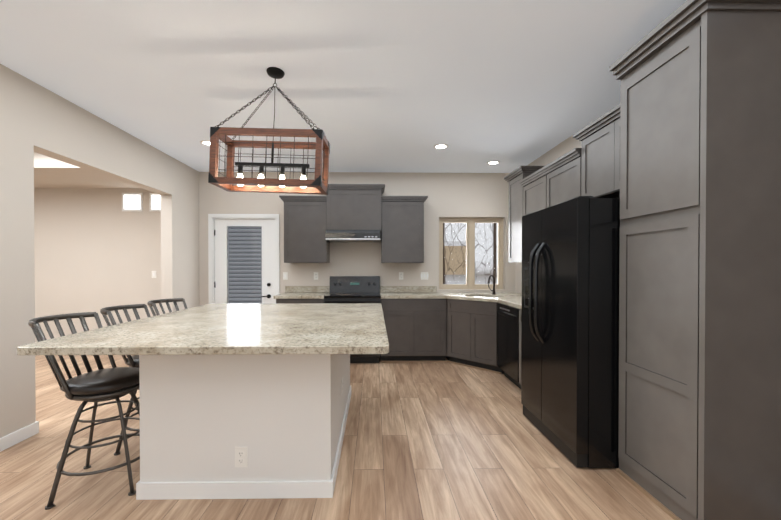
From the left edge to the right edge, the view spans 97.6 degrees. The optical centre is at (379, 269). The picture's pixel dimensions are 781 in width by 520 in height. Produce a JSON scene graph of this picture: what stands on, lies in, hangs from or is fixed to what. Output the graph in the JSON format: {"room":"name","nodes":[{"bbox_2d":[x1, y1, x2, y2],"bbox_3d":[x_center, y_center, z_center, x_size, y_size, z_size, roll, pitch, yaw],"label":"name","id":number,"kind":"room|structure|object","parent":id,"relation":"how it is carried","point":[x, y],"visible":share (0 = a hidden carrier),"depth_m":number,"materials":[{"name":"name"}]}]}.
{"room":"kitchen","nodes":[
{"label":"kitchen","id":0,"kind":"room"},
{"bbox_2d":[34,188,160,341],"bbox_3d":[-4.765,-0.112,5.455,3.705,2.780,0.150,0,0,-1],"label":"wall","id":1,"kind":"structure","parent":0,"point":[96,250],"depth_m":5.38,"materials":[{"name":"paint"}]},
{"bbox_2d":[122,193,160,210],"bbox_3d":[-3.671,-1.066,5.380,0.750,0.290,0.016,0,0,-1],"label":"transom","id":2,"kind":"object","parent":1,"relation":"attached to","point":[132,201],"visible":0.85,"depth_m":5.37,"materials":[{"name":"white glass"}]},
{"bbox_2d":[0,64,198,437],"bbox_3d":[-2.778,-0.081,1.273,0.150,2.780,8.270,0,0,-1],"label":"wall","id":3,"kind":"structure","parent":0,"point":[37,118],"depth_m":2.73,"materials":[{"name":"paint"}]},
{"bbox_2d":[0,421,38,451],"bbox_3d":[-2.714,1.254,2.554,0.013,0.092,0.336,0,0,-1],"label":"baseboard","id":4,"kind":"structure","parent":3,"relation":"attached to","point":[16,437],"depth_m":2.56,"materials":[{"name":"white wood"}]},
{"bbox_2d":[0,355,673,519],"bbox_3d":[-2.193,1.339,1.292,9.030,0.060,8.570,0,0,-1],"label":"floor","id":5,"kind":"structure","parent":0,"point":[436,441],"depth_m":2.25,"materials":[{"name":"brown wood"}]},
{"bbox_2d":[28,312,139,509],"bbox_3d":[-1.741,0.794,2.114,0.642,1.017,0.521,0,0,-1],"label":"stool","id":6,"kind":"object","parent":5,"relation":"on","point":[102,384],"visible":0.83,"depth_m":2.02,"materials":[{"name":"metal"}]},
{"bbox_2d":[100,304,150,454],"bbox_3d":[-1.750,0.790,2.629,0.635,1.017,0.479,0,0,-1],"label":"stool","id":7,"kind":"object","parent":5,"relation":"on","point":[131,361],"visible":0.15,"depth_m":2.48,"materials":[{"name":"metal"}]},
{"bbox_2d":[147,298,187,315],"bbox_3d":[-1.757,0.787,3.129,0.637,1.017,0.466,0,0,-1],"label":"stool","id":8,"kind":"object","parent":5,"relation":"on","point":[151,303],"visible":0.1,"depth_m":3.22,"materials":[{"name":"metal"}]},
{"bbox_2d":[136,354,350,499],"bbox_3d":[-0.833,0.854,2.739,1.112,0.889,1.594,0,0,-1],"label":"kitchen island","id":9,"kind":"object","parent":5,"relation":"on","point":[282,418],"visible":0.9,"depth_m":1.95,"materials":[{"name":"paint"}]},
{"bbox_2d":[17,303,388,354],"bbox_3d":[-0.878,0.389,2.669,1.829,0.040,2.000,0,0,-1],"label":"island countertop","id":10,"kind":"structure","parent":9,"relation":"on","point":[284,328],"depth_m":2.00,"materials":[{"name":"stone"}]},
{"bbox_2d":[235,447,247,466],"bbox_3d":[-0.789,1.071,1.952,0.070,0.115,0.008,0,0,-1],"label":"outlet","id":11,"kind":"object","parent":9,"relation":"attached to","point":[241,456],"visible":1,"depth_m":1.95,"materials":[{"name":"white plastic"}]},
{"bbox_2d":[276,299,323,302],"bbox_3d":[-1.082,0.838,4.954,0.655,0.889,0.627,0,0,-1],"label":"base cabinet","id":12,"kind":"object","parent":5,"relation":"on","point":[299,300],"visible":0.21,"depth_m":4.64,"materials":[{"name":"paint"}]},
{"bbox_2d":[273,292,328,298],"bbox_3d":[-1.098,0.372,4.949,0.684,0.040,0.630,0,0,-1],"label":"countertop","id":13,"kind":"structure","parent":12,"relation":"on","point":[308,295],"depth_m":4.70,"materials":[{"name":"stone"}]},
{"bbox_2d":[324,276,380,362],"bbox_3d":[-0.369,0.692,4.918,0.766,1.180,0.713,0,0,-1],"label":"stove","id":14,"kind":"object","parent":5,"relation":"on","point":[354,289],"visible":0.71,"depth_m":5.18,"materials":[{"name":"black metal"}]},
{"bbox_2d":[380,298,446,360],"bbox_3d":[0.469,0.837,4.976,0.903,0.889,0.627,0,0,-1],"label":"base cabinet","id":15,"kind":"object","parent":5,"relation":"on","point":[416,329],"visible":0.96,"depth_m":4.67,"materials":[{"name":"paint"}]},
{"bbox_2d":[381,361,501,373],"bbox_3d":[0.767,1.276,4.477,1.480,0.020,0.554,0,0,-1],"label":"baseboard","id":16,"kind":"structure","parent":5,"relation":"on","point":[381,361],"depth_m":4.66,"materials":[{"name":"brown wood"}]},
{"bbox_2d":[446,299,503,373],"bbox_3d":[1.524,0.839,4.736,1.195,0.889,1.136,0,0,-1],"label":"base cabinet","id":17,"kind":"object","parent":5,"relation":"on","point":[471,333],"visible":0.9,"depth_m":4.40,"materials":[{"name":"paint"}]},
{"bbox_2d":[380,292,521,308],"bbox_3d":[1.078,0.378,4.183,2.102,0.040,2.223,0,0,-1],"label":"countertop","id":18,"kind":"structure","parent":17,"relation":"on","point":[513,299],"depth_m":4.66,"materials":[{"name":"stone"}]},
{"bbox_2d":[488,275,495,293],"bbox_3d":[1.601,0.212,4.871,0.156,0.279,0.194,0,0,-1],"label":"faucet","id":19,"kind":"object","parent":18,"relation":"on","point":[494,291],"visible":1,"depth_m":4.88,"materials":[{"name":"brown metal"}]},
{"bbox_2d":[497,303,520,388],"bbox_3d":[1.774,0.847,3.871,0.716,0.885,0.598,0,0,-1],"label":"dishwasher","id":20,"kind":"object","parent":5,"relation":"on","point":[508,340],"visible":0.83,"depth_m":3.82,"materials":[{"name":"metal"}]},
{"bbox_2d":[519,309,521,384],"bbox_3d":[1.798,0.849,3.326,0.687,0.889,0.483,0,0,-1],"label":"base cabinet","id":21,"kind":"object","parent":5,"relation":"on","point":[520,321],"visible":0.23,"depth_m":3.51,"materials":[{"name":"paint"}]},
{"bbox_2d":[521,196,619,467],"bbox_3d":[1.657,0.400,2.633,0.933,1.773,0.833,0,0,-1],"label":"refrigerator","id":22,"kind":"object","parent":5,"relation":"on","point":[570,336],"visible":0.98,"depth_m":2.24,"materials":[{"name":"black metal"}]},
{"bbox_2d":[616,468,680,519],"bbox_3d":[1.544,1.294,1.922,0.015,0.020,0.576,0,0,-1],"label":"baseboard","id":23,"kind":"structure","parent":5,"relation":"on","point":[671,514],"depth_m":1.95,"materials":[{"name":"brown wood"}]},
{"bbox_2d":[609,0,780,519],"bbox_3d":[1.821,0.002,1.881,0.682,2.604,0.645,0,0,-1],"label":"pantry cabinet","id":24,"kind":"object","parent":5,"relation":"on","point":[700,291],"visible":1,"depth_m":1.62,"materials":[{"name":"paint"}]},
{"bbox_2d":[0,0,686,172],"bbox_3d":[-2.193,-1.501,1.271,9.030,0.060,8.570,0,0,-1],"label":"ceiling","id":25,"kind":"structure","parent":0,"point":[405,86],"depth_m":2.53,"materials":[{"name":"paint"}]},
{"bbox_2d":[34,152,138,187],"bbox_3d":[-4.756,-1.387,4.811,3.705,0.220,1.120,0,0,-1],"label":"ceiling","id":26,"kind":"structure","parent":25,"relation":"attached to","point":[49,172],"depth_m":4.73,"materials":[{"name":"paint"}]},
{"bbox_2d":[200,140,209,145],"bbox_3d":[-2.007,-1.488,4.019,0.180,0.006,0.180,0,0,-1],"label":"recessed light","id":27,"kind":"object","parent":25,"relation":"in","point":[205,142],"visible":0.69,"depth_m":3.99,"materials":[{"name":"white"}]},
{"bbox_2d":[208,67,329,194],"bbox_3d":[-0.802,-1.036,2.559,0.821,0.892,0.297,0,0,2],"label":"pendant light","id":28,"kind":"object","parent":25,"relation":"hanging from","point":[229,182],"visible":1,"depth_m":2.50,"materials":[{"name":"brown wood"}]},
{"bbox_2d":[434,144,448,148],"bbox_3d":[0.747,-1.488,4.128,0.180,0.006,0.180,0,0,-1],"label":"recessed light","id":29,"kind":"object","parent":25,"relation":"in","point":[440,146],"visible":1,"depth_m":4.12,"materials":[{"name":"white"}]},
{"bbox_2d":[487,161,499,164],"bbox_3d":[1.593,-1.493,4.770,0.180,0.006,0.180,0,0,-1],"label":"recessed light","id":30,"kind":"object","parent":25,"relation":"in","point":[492,162],"visible":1,"depth_m":4.75,"materials":[{"name":"white"}]},
{"bbox_2d":[199,172,514,305],"bbox_3d":[-0.323,-0.111,5.348,5.175,2.780,0.150,0,0,-1],"label":"wall","id":31,"kind":"structure","parent":0,"point":[467,195],"depth_m":5.28,"materials":[{"name":"paint"}]},
{"bbox_2d":[208,214,279,303],"bbox_3d":[-2.075,0.212,5.318,1.080,2.135,0.163,0,0,-1],"label":"door frame","id":32,"kind":"structure","parent":31,"relation":"attached to","point":[211,254],"depth_m":5.24,"materials":[{"name":"white wood"}]},
{"bbox_2d":[214,219,274,303],"bbox_3d":[-2.075,0.247,5.272,0.932,2.054,0.105,0,0,-1],"label":"back door","id":33,"kind":"structure","parent":31,"relation":"in","point":[221,284],"depth_m":5.28,"materials":[{"name":"white paint"}]},
{"bbox_2d":[283,272,287,279],"bbox_3d":[-1.444,0.095,5.253,0.070,0.115,0.010,0,0,-1],"label":"electrical outlet","id":34,"kind":"object","parent":31,"relation":"attached to","point":[285,275],"visible":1,"depth_m":5.25,"materials":[{"name":"white plastic"}]},
{"bbox_2d":[279,195,329,262],"bbox_3d":[-1.092,-0.579,5.059,0.666,0.955,0.395,0,0,-1],"label":"upper cabinet","id":35,"kind":"object","parent":31,"relation":"attached to","point":[305,241],"visible":0.85,"depth_m":4.92,"materials":[{"name":"paint"}]},
{"bbox_2d":[314,272,317,279],"bbox_3d":[-0.974,0.095,5.261,0.070,0.115,0.008,0,0,-1],"label":"electrical outlet","id":36,"kind":"object","parent":31,"relation":"attached to","point":[315,275],"visible":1,"depth_m":5.26,"materials":[{"name":"white plastic"}]},
{"bbox_2d":[325,230,379,242],"bbox_3d":[-0.371,-0.490,5.011,0.764,0.144,0.514,0,0,-1],"label":"range hood","id":37,"kind":"object","parent":31,"relation":"attached to","point":[363,236],"visible":1,"depth_m":4.76,"materials":[{"name":"metal"}]},
{"bbox_2d":[326,184,384,232],"bbox_3d":[-0.363,-0.887,5.040,0.884,0.645,0.450,0,0,-1],"label":"upper cabinet","id":38,"kind":"object","parent":31,"relation":"attached to","point":[353,206],"visible":0.83,"depth_m":4.87,"materials":[{"name":"paint"}]},
{"bbox_2d":[285,286,436,292],"bbox_3d":[-0.279,0.299,5.265,2.330,0.099,0.020,0,0,-1],"label":"backsplash","id":39,"kind":"structure","parent":31,"relation":"attached to","point":[289,289],"depth_m":5.26,"materials":[{"name":"stone"}]},
{"bbox_2d":[399,272,402,279],"bbox_3d":[0.339,0.095,5.279,0.070,0.115,0.008,0,0,-1],"label":"electrical outlet","id":40,"kind":"object","parent":31,"relation":"attached to","point":[400,275],"visible":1,"depth_m":5.28,"materials":[{"name":"white plastic"}]},
{"bbox_2d":[381,196,427,262],"bbox_3d":[0.363,-0.579,5.080,0.661,0.955,0.395,0,0,-1],"label":"upper cabinet","id":41,"kind":"object","parent":31,"relation":"attached to","point":[402,236],"visible":0.9,"depth_m":4.94,"materials":[{"name":"paint"}]},
{"bbox_2d":[421,272,428,279],"bbox_3d":[0.701,0.095,5.284,0.124,0.115,0.010,0,0,-1],"label":"light switch","id":42,"kind":"object","parent":31,"relation":"attached to","point":[424,275],"visible":1,"depth_m":5.28,"materials":[{"name":"white plastic"}]},
{"bbox_2d":[439,218,502,288],"bbox_3d":[1.441,-0.256,5.400,1.025,1.121,0.064,0,0,-1],"label":"window","id":43,"kind":"structure","parent":31,"relation":"in","point":[470,253],"depth_m":5.38,"materials":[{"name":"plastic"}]},
{"bbox_2d":[515,135,581,292],"bbox_3d":[2.249,-0.081,1.184,0.150,2.780,8.250,0,0,-1],"label":"wall","id":44,"kind":"structure","parent":0,"point":[570,143],"depth_m":4.28,"materials":[{"name":"paint"}]},
{"bbox_2d":[504,166,543,262],"bbox_3d":[1.928,-0.688,4.471,0.395,1.180,0.555,0,0,-1],"label":"upper cabinet","id":45,"kind":"object","parent":44,"relation":"attached to","point":[515,176],"visible":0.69,"depth_m":4.45,"materials":[{"name":"paint"}]},
{"bbox_2d":[519,168,546,215],"bbox_3d":[1.935,-0.594,3.954,0.395,1.000,0.573,0,0,-1],"label":"upper cabinet","id":46,"kind":"object","parent":44,"relation":"attached to","point":[534,185],"visible":0.29,"depth_m":3.92,"materials":[{"name":"paint"}]},
{"bbox_2d":[542,148,580,207],"bbox_3d":[1.944,-0.589,3.359,0.395,1.000,0.613,0,0,-1],"label":"upper cabinet","id":47,"kind":"object","parent":44,"relation":"attached to","point":[563,172],"visible":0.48,"depth_m":3.31,"materials":[{"name":"paint"}]},
{"bbox_2d":[573,104,619,197],"bbox_3d":[1.954,-0.909,2.649,0.395,0.615,0.895,0,0,-1],"label":"upper cabinet","id":48,"kind":"object","parent":44,"relation":"attached to","point":[599,137],"visible":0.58,"depth_m":2.77,"materials":[{"name":"paint"}]},
{"label":"outside","id":49,"kind":"structure","parent":0,"visible":0},
{"bbox_2d":[228,226,261,303],"bbox_3d":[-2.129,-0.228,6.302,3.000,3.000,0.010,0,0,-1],"label":"window blind","id":50,"kind":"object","parent":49,"point":[239,288],"depth_m":6.29,"materials":[{"name":"grey plastic"}]},
{"bbox_2d":[443,223,497,283],"bbox_3d":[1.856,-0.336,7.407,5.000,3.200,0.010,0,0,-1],"label":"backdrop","id":51,"kind":"structure","parent":49,"point":[461,261],"depth_m":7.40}
]}

